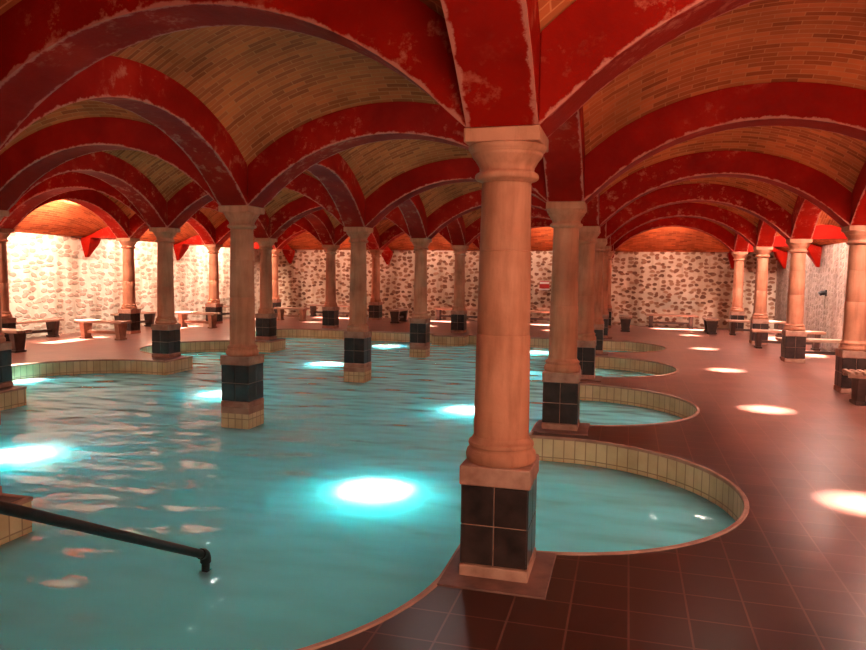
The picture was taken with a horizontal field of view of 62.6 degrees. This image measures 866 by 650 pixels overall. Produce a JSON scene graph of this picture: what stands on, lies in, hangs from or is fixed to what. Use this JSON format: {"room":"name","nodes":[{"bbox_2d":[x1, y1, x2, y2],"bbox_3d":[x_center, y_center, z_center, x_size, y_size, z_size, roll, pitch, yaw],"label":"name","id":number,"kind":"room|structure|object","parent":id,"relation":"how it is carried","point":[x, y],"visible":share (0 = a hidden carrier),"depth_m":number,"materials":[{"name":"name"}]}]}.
{"room":"indoor swimming pool","nodes":[
{"label":"indoor swimming pool","id":0,"kind":"room"},
{"bbox_2d":[7,232,259,337],"bbox_3d":[-9.786,-1.188,14.249,0.300,3.200,25.480,2,4,15],"label":"wall","id":1,"kind":"structure","parent":0,"point":[50,276],"depth_m":17.98,"materials":[{"name":"beige stone"}]},
{"bbox_2d":[80,227,115,256],"bbox_3d":[-8.141,-2.041,17.615,1.046,0.735,0.377,2,4,15],"label":"corbel","id":2,"kind":"object","parent":1,"relation":"attached to","point":[89,243],"visible":0.9,"depth_m":17.55,"materials":[{"name":"red paint"}]},
{"bbox_2d":[173,235,203,259],"bbox_3d":[-7.157,-2.291,21.205,1.046,0.735,0.377,2,4,15],"label":"rib","id":3,"kind":"object","parent":1,"relation":"attached to","point":[180,248],"visible":0.94,"depth_m":21.13,"materials":[{"name":"red paint"}]},
{"bbox_2d":[254,242,259,248],"bbox_3d":[-6.174,-2.540,24.794,1.046,0.735,0.377,2,4,15],"label":"rib","id":4,"kind":"object","parent":1,"relation":"attached to","point":[256,245],"visible":0.07,"depth_m":24.60,"materials":[{"name":"red paint"}]},
{"bbox_2d":[0,330,743,544],"bbox_3d":[-1.595,1.404,10.954,10.440,1.250,15.850,2,4,15],"label":"wall","id":5,"kind":"structure","parent":0,"point":[699,482],"depth_m":9.92,"materials":[{"name":"beige tile"}]},
{"bbox_2d":[0,338,735,649],"bbox_3d":[-1.596,1.498,10.961,10.432,0.960,15.842,2,4,15],"label":"pool water","id":6,"kind":"object","parent":5,"relation":"in","point":[320,519],"visible":0.56,"depth_m":5.80,"materials":[{"name":"teal liquid"}]},
{"bbox_2d":[0,314,865,649],"bbox_3d":[-1.274,0.701,12.048,18.000,0.001,25.480,2,4,15],"label":"floor","id":7,"kind":"structure","parent":0,"point":[791,575],"depth_m":4.29,"materials":[{"name":"tile"}]},
{"bbox_2d":[0,412,1,495],"bbox_3d":[-3.224,0.039,4.784,0.406,2.328,0.406,2,4,15],"label":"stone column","id":8,"kind":"structure","parent":7,"relation":"on","point":[0,412],"depth_m":4.98,"materials":[{"name":"stone"}]},
{"bbox_2d":[0,210,12,387],"bbox_3d":[-5.838,-0.334,9.351,0.406,2.328,0.406,2,4,15],"label":"stone column","id":9,"kind":"structure","parent":7,"relation":"on","point":[5,346],"depth_m":9.42,"materials":[{"name":"stone"}]},
{"bbox_2d":[0,228,16,341],"bbox_3d":[-8.452,-0.707,13.917,0.406,2.328,0.406,2,4,15],"label":"stone column","id":10,"kind":"structure","parent":7,"relation":"on","point":[8,321],"depth_m":13.85,"materials":[{"name":"stone"}]},
{"bbox_2d":[2,328,31,352],"bbox_3d":[-8.348,0.281,13.510,1.500,0.420,0.360,2,4,15],"label":"bench","id":11,"kind":"object","parent":7,"relation":"on","point":[17,337],"visible":0.94,"depth_m":13.29,"materials":[{"name":"brown wood"}]},
{"bbox_2d":[16,318,63,336],"bbox_3d":[-8.983,0.117,15.616,0.360,0.420,2.000,2,4,15],"label":"bench","id":12,"kind":"object","parent":7,"relation":"on","point":[52,324],"visible":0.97,"depth_m":16.32,"materials":[{"name":"beige stone"}]},
{"bbox_2d":[74,319,131,339],"bbox_3d":[-7.438,0.105,16.075,1.250,0.420,0.360,2,4,15],"label":"bench","id":13,"kind":"object","parent":7,"relation":"on","point":[120,326],"visible":1,"depth_m":16.00,"materials":[{"name":"stone"}]},
{"bbox_2d":[116,238,140,333],"bbox_3d":[-7.468,-0.957,17.506,0.406,2.328,0.406,2,4,15],"label":"stone column","id":14,"kind":"structure","parent":7,"relation":"on","point":[129,311],"depth_m":17.38,"materials":[{"name":"stone"}]},
{"bbox_2d":[110,311,156,326],"bbox_3d":[-8.008,-0.131,19.177,0.360,0.420,1.500,2,4,15],"label":"bench","id":15,"kind":"object","parent":7,"relation":"on","point":[149,316],"visible":0.48,"depth_m":19.66,"materials":[{"name":"beige stone"}]},
{"bbox_2d":[149,227,180,357],"bbox_3d":[-4.854,-0.583,12.940,0.406,2.328,0.406,2,4,15],"label":"stone column","id":16,"kind":"structure","parent":7,"relation":"on","point":[166,329],"depth_m":12.82,"materials":[{"name":"stone"}]},
{"bbox_2d":[174,311,220,327],"bbox_3d":[-6.491,-0.143,19.644,1.250,0.420,0.360,2,4,15],"label":"bench","id":17,"kind":"object","parent":7,"relation":"on","point":[182,315],"visible":0.9,"depth_m":19.56,"materials":[{"name":"brown wood"}]},
{"bbox_2d":[204,244,222,323],"bbox_3d":[-6.485,-1.206,21.096,0.406,2.328,0.406,2,4,15],"label":"stone column","id":18,"kind":"structure","parent":7,"relation":"on","point":[214,304],"depth_m":20.97,"materials":[{"name":"stone"}]},
{"bbox_2d":[202,305,229,319],"bbox_3d":[-6.874,-0.418,23.315,0.360,0.420,1.800,2,4,15],"label":"bench","id":19,"kind":"object","parent":7,"relation":"on","point":[224,306],"visible":0.12,"depth_m":23.30,"materials":[{"name":"brown wood"}]},
{"bbox_2d":[254,238,276,339],"bbox_3d":[-3.871,-0.833,16.529,0.406,2.328,0.406,2,4,15],"label":"stone column","id":20,"kind":"structure","parent":7,"relation":"on","point":[266,319],"depth_m":16.41,"materials":[{"name":"stone"}]},
{"bbox_2d":[272,249,281,316],"bbox_3d":[-5.501,-1.455,24.685,0.406,2.328,0.406,2,4,15],"label":"stone column","id":21,"kind":"structure","parent":7,"relation":"on","point":[277,301],"depth_m":24.55,"materials":[{"name":"stone"}]},
{"bbox_2d":[274,307,309,320],"bbox_3d":[-4.535,-0.353,22.886,1.100,0.420,0.360,2,4,15],"label":"bench","id":22,"kind":"object","parent":7,"relation":"on","point":[280,310],"visible":0.99,"depth_m":22.82,"materials":[{"name":"brown wood"}]},
{"bbox_2d":[307,304,348,315],"bbox_3d":[-3.433,-0.493,25.017,2.000,0.420,0.360,2,4,15],"label":"bench","id":23,"kind":"object","parent":7,"relation":"on","point":[313,311],"visible":0.56,"depth_m":25.10,"materials":[{"name":"brown wood"}]},
{"bbox_2d":[322,245,339,327],"bbox_3d":[-2.887,-1.082,20.119,0.406,2.328,0.406,2,4,15],"label":"stone column","id":24,"kind":"structure","parent":7,"relation":"on","point":[330,311],"depth_m":20.00,"materials":[{"name":"stone"}]},
{"bbox_2d":[0,328,749,649],"bbox_3d":[-1.586,0.787,10.908,10.500,0.030,15.910,2,4,15],"label":"trim","id":25,"kind":"structure","parent":7,"relation":"on","point":[25,499],"depth_m":6.05,"materials":[{"name":"tile"}]},
{"bbox_2d":[368,250,382,319],"bbox_3d":[-1.904,-1.331,23.708,0.406,2.328,0.406,2,4,15],"label":"stone column","id":26,"kind":"structure","parent":7,"relation":"on","point":[375,304],"depth_m":23.59,"materials":[{"name":"stone"}]},
{"bbox_2d":[388,308,409,322],"bbox_3d":[-1.086,-0.302,22.880,0.360,0.420,1.200,2,4,15],"label":"bench","id":27,"kind":"object","parent":7,"relation":"on","point":[401,313],"visible":1,"depth_m":22.49,"materials":[{"name":"brown wood"}]},
{"bbox_2d":[433,308,477,320],"bbox_3d":[1.004,-0.340,23.811,2.000,0.420,0.360,2,4,15],"label":"bench","id":28,"kind":"object","parent":7,"relation":"on","point":[438,310],"visible":0.5,"depth_m":23.87,"materials":[{"name":"brown wood"}]},
{"bbox_2d":[451,245,468,332],"bbox_3d":[0.710,-0.958,19.142,0.406,2.328,0.406,2,4,15],"label":"stone column","id":29,"kind":"structure","parent":7,"relation":"on","point":[458,312],"depth_m":19.02,"materials":[{"name":"stone"}]},
{"bbox_2d":[437,125,556,599],"bbox_3d":[0.379,0.165,3.774,0.552,2.330,0.580,2,4,15],"label":"stone column","id":30,"kind":"structure","parent":7,"relation":"on","point":[497,553],"depth_m":3.68,"materials":[{"name":"stone"}]},
{"bbox_2d":[530,310,549,319],"bbox_3d":[3.559,-0.252,23.117,1.500,0.420,0.360,2,4,15],"label":"bench","id":31,"kind":"object","parent":7,"relation":"on","point":[534,311],"visible":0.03,"depth_m":23.07,"materials":[{"name":"brown wood"}]},
{"bbox_2d":[532,201,589,435],"bbox_3d":[1.363,-0.085,7.364,0.552,2.330,0.580,2,4,15],"label":"stone column","id":32,"kind":"structure","parent":7,"relation":"on","point":[561,376],"depth_m":7.27,"materials":[{"name":"stone"}]},
{"bbox_2d":[577,226,601,381],"bbox_3d":[2.346,-0.334,10.953,0.552,2.330,0.580,2,4,15],"label":"stone column","id":33,"kind":"structure","parent":7,"relation":"on","point":[586,338],"depth_m":10.85,"materials":[{"name":"stone"}]},
{"bbox_2d":[594,239,608,354],"bbox_3d":[3.330,-0.584,14.542,0.552,2.330,0.580,2,4,15],"label":"stone column","id":34,"kind":"structure","parent":7,"relation":"on","point":[599,247],"depth_m":14.43,"materials":[{"name":"stone"}]},
{"bbox_2d":[602,246,611,338],"bbox_3d":[4.313,-0.833,18.132,0.552,2.330,0.580,2,4,15],"label":"stone column","id":35,"kind":"structure","parent":7,"relation":"on","point":[605,314],"depth_m":18.02,"materials":[{"name":"stone"}]},
{"bbox_2d":[607,251,613,327],"bbox_3d":[5.291,-1.083,21.754,0.406,2.328,0.406,2,4,15],"label":"stone column","id":36,"kind":"structure","parent":7,"relation":"on","point":[609,307],"depth_m":21.61,"materials":[{"name":"stone"}]},
{"bbox_2d":[619,315,631,331],"bbox_3d":[5.606,-0.049,20.752,0.360,0.420,1.200,2,4,15],"label":"bench","id":37,"kind":"object","parent":7,"relation":"on","point":[625,320],"visible":1,"depth_m":20.28,"materials":[{"name":"brown wood"}]},
{"bbox_2d":[646,313,696,328],"bbox_3d":[7.369,-0.121,22.082,1.500,0.420,0.360,2,4,15],"label":"bench","id":38,"kind":"object","parent":7,"relation":"on","point":[691,317],"visible":1,"depth_m":21.99,"materials":[{"name":"brown wood"}]},
{"bbox_2d":[702,317,719,333],"bbox_3d":[7.952,0.009,20.425,0.360,0.420,1.200,2,4,15],"label":"bench","id":39,"kind":"object","parent":7,"relation":"on","point":[710,323],"visible":1,"depth_m":19.96,"materials":[{"name":"brown wood"}]},
{"bbox_2d":[729,252,747,332],"bbox_3d":[8.889,-0.960,20.776,0.406,2.328,0.406,2,4,15],"label":"stone column","id":40,"kind":"structure","parent":7,"relation":"on","point":[736,312],"depth_m":20.65,"materials":[{"name":"stone"}]},
{"bbox_2d":[726,319,785,336],"bbox_3d":[8.841,0.089,19.512,1.500,0.420,0.360,2,4,15],"label":"bench","id":41,"kind":"object","parent":7,"relation":"on","point":[779,324],"visible":0.73,"depth_m":19.46,"materials":[{"name":"brown wood"}]},
{"bbox_2d":[749,247,772,344],"bbox_3d":[7.905,-0.710,17.187,0.406,2.328,0.406,2,4,15],"label":"stone column","id":42,"kind":"structure","parent":7,"relation":"on","point":[759,319],"depth_m":17.06,"materials":[{"name":"stone"}]},
{"bbox_2d":[750,329,825,350],"bbox_3d":[7.959,0.332,16.029,1.500,0.420,0.360,2,4,15],"label":"bench","id":43,"kind":"object","parent":7,"relation":"on","point":[758,332],"visible":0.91,"depth_m":15.97,"materials":[{"name":"brown wood"}]},
{"bbox_2d":[780,239,812,362],"bbox_3d":[6.922,-0.461,13.598,0.406,2.328,0.406,2,4,15],"label":"stone column","id":44,"kind":"structure","parent":7,"relation":"on","point":[793,348],"depth_m":13.48,"materials":[{"name":"stone"}]},
{"bbox_2d":[775,337,841,357],"bbox_3d":[7.456,0.482,13.891,1.400,0.420,0.360,2,4,15],"label":"bench","id":45,"kind":"object","parent":7,"relation":"on","point":[816,340],"visible":0.19,"depth_m":13.81,"materials":[{"name":"brown wood"}]},
{"bbox_2d":[833,225,865,393],"bbox_3d":[5.938,-0.211,10.008,0.406,2.328,0.406,2,4,15],"label":"stone column","id":46,"kind":"structure","parent":7,"relation":"on","point":[850,353],"depth_m":9.90,"materials":[{"name":"stone"}]},
{"bbox_2d":[842,369,865,405],"bbox_3d":[6.027,0.820,8.975,1.500,0.425,0.360,2,4,15],"label":"bench","id":47,"kind":"object","parent":7,"relation":"on","point":[858,377],"visible":1,"depth_m":9.03,"materials":[{"name":"brown wood"}]},
{"bbox_2d":[0,0,865,251],"bbox_3d":[-1.228,-2.465,11.816,17.513,1.631,24.993,2,4,15],"label":"ceiling","id":48,"kind":"structure","parent":0,"point":[262,84],"depth_m":7.21,"materials":[{"name":"brick"}]},
{"bbox_2d":[20,190,128,237],"bbox_3d":[-7.936,-2.528,15.587,0.361,1.064,3.718,2,4,15],"label":"arch","id":49,"kind":"object","parent":48,"relation":"attached to","point":[96,202],"visible":0.59,"depth_m":16.35,"materials":[{"name":"red paint"}]},
{"bbox_2d":[0,172,151,228],"bbox_3d":[-6.629,-2.341,13.304,3.718,1.064,0.361,2,4,15],"label":"arch","id":50,"kind":"object","parent":48,"relation":"attached to","point":[68,181],"visible":0.48,"depth_m":13.23,"materials":[{"name":"red paint"}]},
{"bbox_2d":[9,151,166,227],"bbox_3d":[-5.322,-2.155,11.021,0.361,1.064,3.718,2,4,15],"label":"arch","id":51,"kind":"object","parent":48,"relation":"attached to","point":[129,181],"visible":0.71,"depth_m":11.62,"materials":[{"name":"red paint"}]},
{"bbox_2d":[0,117,221,210],"bbox_3d":[-4.014,-1.968,8.738,3.718,1.064,0.361,2,4,15],"label":"arch","id":52,"kind":"object","parent":48,"relation":"attached to","point":[26,161],"visible":0.73,"depth_m":8.65,"materials":[{"name":"red paint"}]},
{"bbox_2d":[0,56,247,205],"bbox_3d":[-2.708,-1.782,6.454,0.361,1.064,3.718,2,4,15],"label":"arch","id":53,"kind":"object","parent":48,"relation":"attached to","point":[140,89],"visible":0.8,"depth_m":6.73,"materials":[{"name":"red paint"}]},
{"bbox_2d":[137,210,215,243],"bbox_3d":[-6.952,-2.777,19.177,0.361,1.064,3.718,2,4,15],"label":"arch","id":54,"kind":"object","parent":48,"relation":"attached to","point":[202,225],"visible":0.29,"depth_m":20.35,"materials":[{"name":"red paint"}]},
{"bbox_2d":[129,200,254,238],"bbox_3d":[-5.645,-2.591,16.893,3.718,1.064,0.361,2,4,15],"label":"arch","id":55,"kind":"object","parent":48,"relation":"attached to","point":[138,227],"visible":0.15,"depth_m":17.14,"materials":[{"name":"red paint"}]},
{"bbox_2d":[0,0,467,147],"bbox_3d":[-1.400,-1.595,4.171,3.718,1.064,0.361,2,4,15],"label":"arch","id":56,"kind":"object","parent":48,"relation":"attached to","point":[44,44],"visible":0.77,"depth_m":4.09,"materials":[{"name":"red paint"}]},
{"bbox_2d":[167,173,343,228],"bbox_3d":[-3.031,-2.217,12.327,3.718,1.064,0.361,2,4,15],"label":"arch","id":57,"kind":"object","parent":48,"relation":"attached to","point":[187,201],"visible":0.3,"depth_m":12.44,"materials":[{"name":"red paint"}]},
{"bbox_2d":[253,212,268,237],"bbox_3d":[-4.338,-2.404,14.610,0.361,1.064,3.718,2,4,15],"label":"arch","id":58,"kind":"object","parent":48,"relation":"attached to","point":[262,223],"visible":0.17,"depth_m":16.07,"materials":[{"name":"red paint"}]},
{"bbox_2d":[215,217,321,244],"bbox_3d":[-4.662,-2.840,20.483,3.718,1.064,0.361,2,4,15],"label":"arch","id":59,"kind":"object","parent":48,"relation":"attached to","point":[222,232],"visible":0.3,"depth_m":20.66,"materials":[{"name":"red paint"}]},
{"bbox_2d":[304,209,333,244],"bbox_3d":[-3.354,-2.654,18.199,0.361,1.064,3.718,2,4,15],"label":"arch","id":60,"kind":"object","parent":48,"relation":"attached to","point":[319,219],"visible":0.27,"depth_m":19.31,"materials":[{"name":"red paint"}]},
{"bbox_2d":[276,224,370,249],"bbox_3d":[-3.678,-3.090,24.072,3.718,1.064,0.361,2,4,15],"label":"arch","id":61,"kind":"object","parent":48,"relation":"attached to","point":[293,230],"visible":0.31,"depth_m":24.26,"materials":[{"name":"red paint"}]},
{"bbox_2d":[307,153,364,226],"bbox_3d":[-1.724,-2.031,10.043,0.361,1.064,3.718,2,4,15],"label":"arch","id":62,"kind":"object","parent":48,"relation":"attached to","point":[333,172],"visible":0.38,"depth_m":11.02,"materials":[{"name":"red paint"}]},
{"bbox_2d":[269,196,410,238],"bbox_3d":[-2.047,-2.467,15.916,3.718,1.064,0.361,2,4,15],"label":"arch","id":63,"kind":"object","parent":48,"relation":"attached to","point":[297,209],"visible":0.47,"depth_m":16.03,"materials":[{"name":"red paint"}]},
{"bbox_2d":[367,226,378,249],"bbox_3d":[-2.371,-2.903,21.789,0.361,1.064,3.718,2,4,15],"label":"arch","id":64,"kind":"object","parent":48,"relation":"attached to","point":[373,244],"visible":0.2,"depth_m":23.17,"materials":[{"name":"red paint"}]},
{"bbox_2d":[334,217,451,244],"bbox_3d":[-1.064,-2.716,19.506,3.718,1.064,0.361,2,4,15],"label":"arch","id":65,"kind":"object","parent":48,"relation":"attached to","point":[340,235],"visible":0.2,"depth_m":19.73,"materials":[{"name":"red paint"}]},
{"bbox_2d":[247,102,548,207],"bbox_3d":[-0.417,-1.844,7.760,3.718,1.064,0.361,2,4,15],"label":"arch","id":66,"kind":"object","parent":48,"relation":"attached to","point":[314,141],"visible":0.72,"depth_m":7.74,"materials":[{"name":"red paint"}]},
{"bbox_2d":[398,194,426,237],"bbox_3d":[-0.740,-2.280,13.633,0.361,1.064,3.718,2,4,15],"label":"arch","id":67,"kind":"object","parent":48,"relation":"attached to","point":[413,211],"visible":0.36,"depth_m":14.81,"materials":[{"name":"red paint"}]},
{"bbox_2d":[379,225,479,249],"bbox_3d":[-0.080,-2.966,23.095,3.718,1.064,0.361,2,4,15],"label":"arch","id":68,"kind":"object","parent":48,"relation":"attached to","point":[393,232],"visible":0.27,"depth_m":23.29,"materials":[{"name":"red paint"}]},
{"bbox_2d":[365,158,546,227],"bbox_3d":[0.567,-2.094,11.350,3.718,1.064,0.361,2,4,15],"label":"arch","id":69,"kind":"object","parent":48,"relation":"attached to","point":[413,182],"visible":0.46,"depth_m":11.41,"materials":[{"name":"red paint"}]},
{"bbox_2d":[447,216,465,244],"bbox_3d":[0.243,-2.530,17.222,0.361,1.064,3.718,2,4,15],"label":"arch","id":70,"kind":"object","parent":48,"relation":"attached to","point":[456,229],"visible":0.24,"depth_m":18.51,"materials":[{"name":"red paint"}]},
{"bbox_2d":[427,189,546,238],"bbox_3d":[1.550,-2.343,14.939,3.718,1.064,0.361,2,4,15],"label":"arch","id":71,"kind":"object","parent":48,"relation":"attached to","point":[450,211],"visible":0.34,"depth_m":15.06,"materials":[{"name":"red paint"}]},
{"bbox_2d":[440,0,539,127],"bbox_3d":[-0.093,-1.408,1.888,0.361,1.064,3.718,2,4,15],"label":"arch","id":72,"kind":"object","parent":48,"relation":"attached to","point":[495,44],"visible":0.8,"depth_m":3.27,"materials":[{"name":"red paint"}]},
{"bbox_2d":[465,206,550,245],"bbox_3d":[2.534,-2.592,18.528,3.718,1.064,0.361,2,4,15],"label":"arch","id":73,"kind":"object","parent":48,"relation":"attached to","point":[472,233],"visible":0.21,"depth_m":18.72,"materials":[{"name":"red paint"}]},
{"bbox_2d":[531,218,551,228],"bbox_3d":[3.517,-2.842,22.118,3.718,1.064,0.361,2,4,15],"label":"arch","id":74,"kind":"object","parent":48,"relation":"attached to","point":[535,222],"visible":0.14,"depth_m":21.97,"materials":[{"name":"red paint"}]},
{"bbox_2d":[543,106,584,201],"bbox_3d":[0.890,-1.658,5.477,0.361,1.064,3.718,2,4,15],"label":"arch","id":75,"kind":"object","parent":48,"relation":"attached to","point":[564,161],"visible":0.22,"depth_m":6.75,"materials":[{"name":"red paint"}]},
{"bbox_2d":[581,193,599,225],"bbox_3d":[1.874,-1.907,9.066,0.361,1.064,3.718,2,4,15],"label":"arch","id":76,"kind":"object","parent":48,"relation":"attached to","point":[591,218],"visible":0.09,"depth_m":10.52,"materials":[{"name":"red paint"}]},
{"bbox_2d":[597,222,606,238],"bbox_3d":[2.857,-2.156,12.656,0.361,1.064,3.718,2,4,15],"label":"arch","id":77,"kind":"object","parent":48,"relation":"attached to","point":[602,235],"visible":0.03,"depth_m":14.16,"materials":[{"name":"red paint"}]},
{"bbox_2d":[606,236,610,245],"bbox_3d":[3.841,-2.406,16.245,0.361,1.064,3.718,2,4,15],"label":"arch","id":78,"kind":"object","parent":48,"relation":"attached to","point":[609,238],"visible":0.02,"depth_m":17.75,"materials":[{"name":"red paint"}]},
{"bbox_2d":[537,0,756,137],"bbox_3d":[2.197,-1.471,3.194,3.718,1.064,0.361,2,4,15],"label":"arch","id":79,"kind":"object","parent":48,"relation":"attached to","point":[590,43],"visible":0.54,"depth_m":3.43,"materials":[{"name":"red paint"}]},
{"bbox_2d":[614,217,734,251],"bbox_3d":[7.115,-2.718,21.140,3.718,1.064,0.361,2,4,15],"label":"arch","id":80,"kind":"object","parent":48,"relation":"attached to","point":[725,237],"visible":0.6,"depth_m":20.84,"materials":[{"name":"red paint"}]},
{"bbox_2d":[611,202,756,246],"bbox_3d":[6.131,-2.468,17.551,3.718,1.064,0.361,2,4,15],"label":"arch","id":81,"kind":"object","parent":48,"relation":"attached to","point":[734,222],"visible":0.68,"depth_m":17.28,"materials":[{"name":"red paint"}]},
{"bbox_2d":[605,183,791,239],"bbox_3d":[5.148,-2.219,13.962,3.718,1.064,0.361,2,4,15],"label":"arch","id":82,"kind":"object","parent":48,"relation":"attached to","point":[766,210],"visible":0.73,"depth_m":13.73,"materials":[{"name":"red paint"}]},
{"bbox_2d":[584,82,865,203],"bbox_3d":[3.181,-1.720,6.783,3.718,1.064,0.361,2,4,15],"label":"arch","id":83,"kind":"object","parent":48,"relation":"attached to","point":[838,109],"visible":0.91,"depth_m":6.72,"materials":[{"name":"red paint"}]},
{"bbox_2d":[599,150,851,226],"bbox_3d":[4.164,-1.970,10.373,3.718,1.064,0.361,2,4,15],"label":"arch","id":84,"kind":"object","parent":48,"relation":"attached to","point":[809,183],"visible":0.9,"depth_m":10.15,"materials":[{"name":"red paint"}]},
{"bbox_2d":[734,233,748,251],"bbox_3d":[8.422,-2.531,18.857,0.361,1.064,3.718,2,4,15],"label":"arch","id":85,"kind":"object","parent":48,"relation":"attached to","point":[740,244],"visible":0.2,"depth_m":20.32,"materials":[{"name":"red paint"}]},
{"bbox_2d":[756,219,776,246],"bbox_3d":[7.438,-2.282,15.268,0.361,1.064,3.718,2,4,15],"label":"arch","id":86,"kind":"object","parent":48,"relation":"attached to","point":[766,234],"visible":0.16,"depth_m":16.67,"materials":[{"name":"red paint"}]},
{"bbox_2d":[791,195,821,238],"bbox_3d":[6.455,-2.032,11.678,0.361,1.064,3.718,2,4,15],"label":"arch","id":87,"kind":"object","parent":48,"relation":"attached to","point":[805,215],"visible":0.2,"depth_m":12.98,"materials":[{"name":"red paint"}]},
{"bbox_2d":[850,161,865,224],"bbox_3d":[5.471,-1.783,8.089,0.361,1.064,3.718,2,4,15],"label":"arch","id":88,"kind":"object","parent":48,"relation":"attached to","point":[858,204],"visible":0.84,"depth_m":9.55,"materials":[{"name":"red paint"}]},
{"bbox_2d":[278,250,776,329],"bbox_3d":[2.069,-1.736,24.046,17.400,3.200,0.300,2,4,15],"label":"wall","id":89,"kind":"structure","parent":0,"point":[700,284],"depth_m":22.94,"materials":[{"name":"beige stone"}]},
{"bbox_2d":[282,244,294,262],"bbox_3d":[-5.297,-2.564,25.298,0.377,0.735,1.056,2,4,15],"label":"rib","id":90,"kind":"object","parent":89,"relation":"attached to","point":[288,252],"visible":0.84,"depth_m":25.56,"materials":[{"name":"red paint"}]},
{"bbox_2d":[381,246,392,264],"bbox_3d":[-1.699,-2.440,24.321,0.377,0.735,1.056,2,4,15],"label":"rib","id":91,"kind":"object","parent":89,"relation":"attached to","point":[387,253],"visible":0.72,"depth_m":24.61,"materials":[{"name":"red paint"}]},
{"bbox_2d":[539,281,549,289],"bbox_3d":[3.665,-1.298,23.450,0.340,0.300,0.060,2,4,15],"label":"wall sign","id":92,"kind":"object","parent":89,"relation":"attached to","point":[543,284],"visible":1,"depth_m":23.43,"materials":[{"name":"red ceramic"}]},
{"bbox_2d":[727,251,733,268],"bbox_3d":[9.094,-2.068,21.390,0.377,0.735,1.056,2,4,15],"label":"rib","id":93,"kind":"object","parent":89,"relation":"attached to","point":[729,255],"visible":0.35,"depth_m":21.73,"materials":[{"name":"red paint"}]},
{"bbox_2d":[774,242,848,351],"bbox_3d":[7.285,-0.600,9.612,0.300,3.200,25.480,2,4,15],"label":"wall","id":94,"kind":"structure","parent":0,"point":[821,313],"depth_m":16.35,"materials":[{"name":"beige stone"}]},
{"bbox_2d":[748,244,787,268],"bbox_3d":[9.592,-1.997,20.512,1.046,0.735,0.377,2,4,15],"label":"rib","id":95,"kind":"object","parent":94,"relation":"attached to","point":[781,256],"visible":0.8,"depth_m":20.30,"materials":[{"name":"red paint"}]},
{"bbox_2d":[773,235,821,266],"bbox_3d":[8.608,-1.747,16.922,1.046,0.735,0.377,2,4,15],"label":"rib","id":96,"kind":"object","parent":94,"relation":"attached to","point":[814,252],"visible":0.73,"depth_m":16.74,"materials":[{"name":"red paint"}]},
{"bbox_2d":[818,290,826,295],"bbox_3d":[8.830,-0.726,16.184,0.168,0.147,0.160,2,4,15],"label":"wall lamp","id":97,"kind":"object","parent":94,"relation":"attached to","point":[824,293],"visible":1,"depth_m":16.14,"materials":[{"name":"black metal"}]},
{"bbox_2d":[812,225,847,239],"bbox_3d":[7.625,-1.498,13.333,1.046,0.735,0.377,2,4,15],"label":"rib","id":98,"kind":"object","parent":94,"relation":"attached to","point":[821,232],"visible":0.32,"depth_m":13.25,"materials":[{"name":"red paint"}]},
{"bbox_3d":[-1.292,1.998,12.143,17.000,0.100,19.880,2,4,15],"label":"trim","id":99,"kind":"structure","parent":0,"visible":0},
{"bbox_2d":[0,500,210,571],"bbox_3d":[-1.649,1.531,3.442,0.066,2.095,1.998,2,4,15],"label":"handrail","id":100,"kind":"object","parent":99,"relation":"on","point":[6,508],"visible":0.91,"depth_m":3.44,"materials":[{"name":"black metal"}]},
{"bbox_2d":[218,205,264,428],"bbox_3d":[-2.249,0.413,8.419,0.406,3.578,0.406,2,4,15],"label":"stone column","id":101,"kind":"structure","parent":99,"relation":"on","point":[242,405],"depth_m":8.26,"materials":[{"name":"stone"}]},
{"bbox_2d":[344,227,372,382],"bbox_3d":[-1.266,0.164,12.009,0.406,3.578,0.406,2,4,15],"label":"stone column","id":102,"kind":"structure","parent":99,"relation":"on","point":[357,337],"depth_m":11.85,"materials":[{"name":"stone"}]},
{"bbox_2d":[410,238,431,357],"bbox_3d":[-0.282,-0.085,15.598,0.406,3.578,0.406,2,4,15],"label":"stone column","id":103,"kind":"structure","parent":99,"relation":"on","point":[420,320],"depth_m":15.43,"materials":[{"name":"stone"}]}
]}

